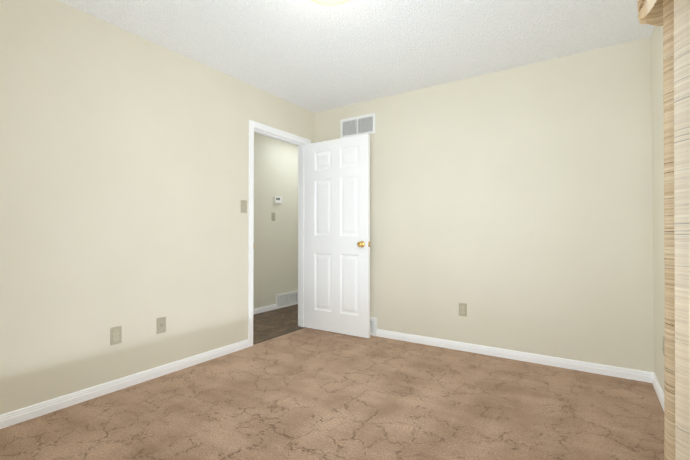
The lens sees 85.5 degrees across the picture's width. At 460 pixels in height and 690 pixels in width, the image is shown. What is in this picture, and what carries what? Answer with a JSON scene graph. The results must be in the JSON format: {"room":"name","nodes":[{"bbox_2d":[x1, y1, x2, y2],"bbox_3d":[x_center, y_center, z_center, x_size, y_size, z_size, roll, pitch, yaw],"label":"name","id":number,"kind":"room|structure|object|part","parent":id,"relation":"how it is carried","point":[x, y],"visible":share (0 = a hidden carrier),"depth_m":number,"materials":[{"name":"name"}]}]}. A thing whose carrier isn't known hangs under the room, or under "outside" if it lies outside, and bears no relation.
{"room":"empty bedroom","nodes":[
{"label":"empty bedroom","id":0,"kind":"room"},
{"bbox_2d":[0,0,313,414],"bbox_3d":[-1.045,-0.140,3.352,0.120,2.440,5.230,0,-1,33],"label":"wall","id":1,"kind":"structure","parent":0,"point":[124,173],"depth_m":2.48,"materials":[{"name":"paint"}]},
{"bbox_2d":[110,326,121,344],"bbox_3d":[-1.528,0.705,2.493,0.009,0.115,0.070,0,-1,33],"label":"duplex electrical outlet","id":2,"kind":"object","parent":1,"relation":"attached to","point":[115,335],"visible":1,"depth_m":2.49,"materials":[{"name":"beige plastic"}]},
{"bbox_2d":[0,339,248,428],"bbox_3d":[-1.627,1.032,2.334,0.014,0.071,2.672,0,-1,33],"label":"baseboard","id":3,"kind":"structure","parent":1,"relation":"attached to","point":[34,411],"depth_m":2.44,"materials":[{"name":"white wood"}]},
{"bbox_2d":[157,317,165,333],"bbox_3d":[-1.350,0.703,2.753,0.019,0.115,0.070,0,-1,33],"label":"outlet","id":4,"kind":"object","parent":1,"relation":"attached to","point":[161,324],"visible":1,"depth_m":2.75,"materials":[{"name":"beige plastic"}]},
{"bbox_2d":[241,200,246,212],"bbox_3d":[-0.921,-0.215,3.415,0.019,0.115,0.070,0,-1,33],"label":"light switch","id":5,"kind":"object","parent":1,"relation":"attached to","point":[243,206],"visible":1,"depth_m":3.41,"materials":[{"name":"beige plastic"}]},
{"bbox_2d":[248,120,310,346],"bbox_3d":[-0.696,0.032,3.879,0.144,2.108,0.913,0,-1,33],"label":"door frame","id":6,"kind":"structure","parent":1,"relation":"attached to","point":[252,124],"depth_m":3.77,"materials":[{"name":"white wood"}]},
{"bbox_3d":[-0.751,0.032,3.915,0.012,2.108,0.913,0,-1,33],"label":"hall doorway casing trim","id":7,"kind":"part","parent":6,"relation":"part of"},
{"bbox_2d":[306,134,369,337],"bbox_3d":[-0.085,0.059,3.932,0.794,2.030,0.163,0,-1,33],"label":"door","id":8,"kind":"structure","parent":1,"relation":"in","point":[338,237],"depth_m":3.90,"materials":[{"name":"white wood"}]},
{"bbox_3d":[0.200,0.142,3.743,0.112,0.066,0.163,0,-1,33],"label":"knob","id":9,"kind":"part","parent":8,"relation":"part of","materials":[{"name":"gold metal"}]},
{"bbox_2d":[253,133,297,308],"bbox_3d":[-1.863,-0.133,3.963,0.120,2.440,5.350,0,-1,33],"label":"wall","id":10,"kind":"structure","parent":0,"point":[275,261],"depth_m":5.19,"materials":[{"name":"beige paint"}]},
{"bbox_2d":[253,304,276,314],"bbox_3d":[-2.085,1.046,3.491,0.014,0.071,4.100,0,-1,33],"label":"baseboard","id":11,"kind":"structure","parent":10,"relation":"attached to","point":[264,309],"depth_m":5.01,"materials":[{"name":"white wood"}]},
{"bbox_2d":[274,196,281,203],"bbox_3d":[-0.939,-0.419,5.232,0.032,0.098,0.145,0,-1,33],"label":"thermostat","id":12,"kind":"object","parent":10,"relation":"attached to","point":[277,200],"visible":1,"depth_m":5.21,"materials":[{"name":"white plastic"}]},
{"bbox_2d":[276,290,297,308],"bbox_3d":[-0.747,1.005,5.520,0.018,0.200,0.760,0,-1,33],"label":"air vent","id":13,"kind":"object","parent":10,"relation":"in","point":[287,299],"visible":0.73,"depth_m":5.38,"materials":[{"name":"white metal"}]},
{"bbox_2d":[253,304,302,343],"bbox_3d":[-1.393,1.115,3.638,1.008,0.056,5.110,0,-1,33],"label":"floor","id":14,"kind":"structure","parent":0,"point":[273,323],"depth_m":4.40,"materials":[{"name":"wood"}]},
{"bbox_2d":[253,327,305,344],"bbox_3d":[-0.662,1.086,3.844,0.022,0.007,0.793,0,-1,33],"label":"threshold","id":15,"kind":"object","parent":14,"relation":"on","point":[279,335],"depth_m":3.83,"materials":[{"name":"brown"}]},
{"bbox_2d":[0,328,663,459],"bbox_3d":[-0.105,1.093,1.922,3.032,0.060,3.660,0,-1,33],"label":"floor carpet","id":16,"kind":"object","parent":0,"point":[308,394],"visible":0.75,"depth_m":2.18,"materials":[{"name":"brown carpet"}]},
{"bbox_2d":[58,0,653,112],"bbox_3d":[-0.100,-1.417,1.947,3.260,0.080,3.900,0,-1,33],"label":"ceiling","id":17,"kind":"structure","parent":0,"point":[311,56],"depth_m":2.64,"materials":[{"name":"white paint"}]},
{"bbox_2d":[311,0,348,5],"bbox_3d":[-0.086,-1.326,2.039,0.356,0.100,0.356,0,-1,33],"label":"ceiling light fixture","id":18,"kind":"object","parent":17,"relation":"attached to","point":[330,2],"visible":1,"depth_m":2.11,"materials":[{"name":"white glass"}]},
{"bbox_2d":[314,37,653,372],"bbox_3d":[0.990,-0.139,3.478,3.140,2.440,0.120,0,-1,33],"label":"wall","id":19,"kind":"structure","parent":0,"point":[512,208],"depth_m":3.09,"materials":[{"name":"paint"}]},
{"bbox_2d":[340,113,375,137],"bbox_3d":[0.132,-1.103,3.973,0.430,0.210,0.016,0,-1,33],"label":"air vent","id":20,"kind":"object","parent":19,"relation":"in","point":[358,125],"visible":1,"depth_m":3.96,"materials":[{"name":"white metal"}]},
{"bbox_2d":[370,317,376,335],"bbox_3d":[0.166,0.994,3.923,0.380,0.185,0.022,0,-1,33],"label":"air vent","id":21,"kind":"object","parent":19,"relation":"in","point":[373,326],"visible":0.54,"depth_m":3.83,"materials":[{"name":"white"}]},
{"bbox_2d":[459,303,466,316],"bbox_3d":[1.055,0.715,3.348,0.070,0.115,0.009,0,-1,33],"label":"duplex electrical outlet","id":22,"kind":"object","parent":19,"relation":"attached to","point":[462,309],"visible":1,"depth_m":3.35,"materials":[{"name":"beige plastic"}]},
{"bbox_2d":[377,329,652,382],"bbox_3d":[1.246,1.043,3.216,2.200,0.071,0.014,0,-1,33],"label":"baseboard","id":23,"kind":"structure","parent":19,"relation":"attached to","point":[627,373],"depth_m":3.05,"materials":[{"name":"white wood"}]},
{"bbox_2d":[651,26,664,392],"bbox_3d":[1.178,-0.167,1.019,0.120,2.440,3.780,0,-1,33],"label":"wall","id":24,"kind":"structure","parent":0,"point":[658,173],"depth_m":2.41,"materials":[{"name":"paint"}]},
{"bbox_2d":[652,373,663,410],"bbox_3d":[1.155,1.018,1.092,0.014,0.071,3.660,0,-1,33],"label":"baseboard","id":25,"kind":"structure","parent":24,"relation":"attached to","point":[658,389],"depth_m":2.38,"materials":[{"name":"white wood"}]},
{"bbox_2d":[662,336,664,356],"bbox_3d":[1.911,0.697,2.238,0.009,0.115,0.070,0,-1,33],"label":"duplex electrical outlet","id":26,"kind":"object","parent":24,"relation":"attached to","point":[663,343],"visible":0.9,"depth_m":2.23,"materials":[{"name":"beige plastic"}]},
{"bbox_3d":[0.759,-1.252,0.601,0.105,0.080,2.200,0,-1,33],"label":"curtain rod","id":27,"kind":"object","parent":24,"relation":"attached to","visible":0},
{"bbox_2d":[637,0,662,25],"bbox_3d":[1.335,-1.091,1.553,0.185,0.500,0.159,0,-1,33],"label":"curtain valance","id":28,"kind":"object","parent":27,"relation":"hanging from","point":[654,16],"visible":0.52,"depth_m":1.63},
{"bbox_2d":[663,0,689,459],"bbox_3d":[1.016,-0.103,1.053,0.092,2.288,0.996,0,-1,33],"label":"curtain","id":29,"kind":"object","parent":27,"relation":"hanging from","point":[676,59],"visible":1,"depth_m":1.22,"materials":[{"name":"fabric"}]}
]}

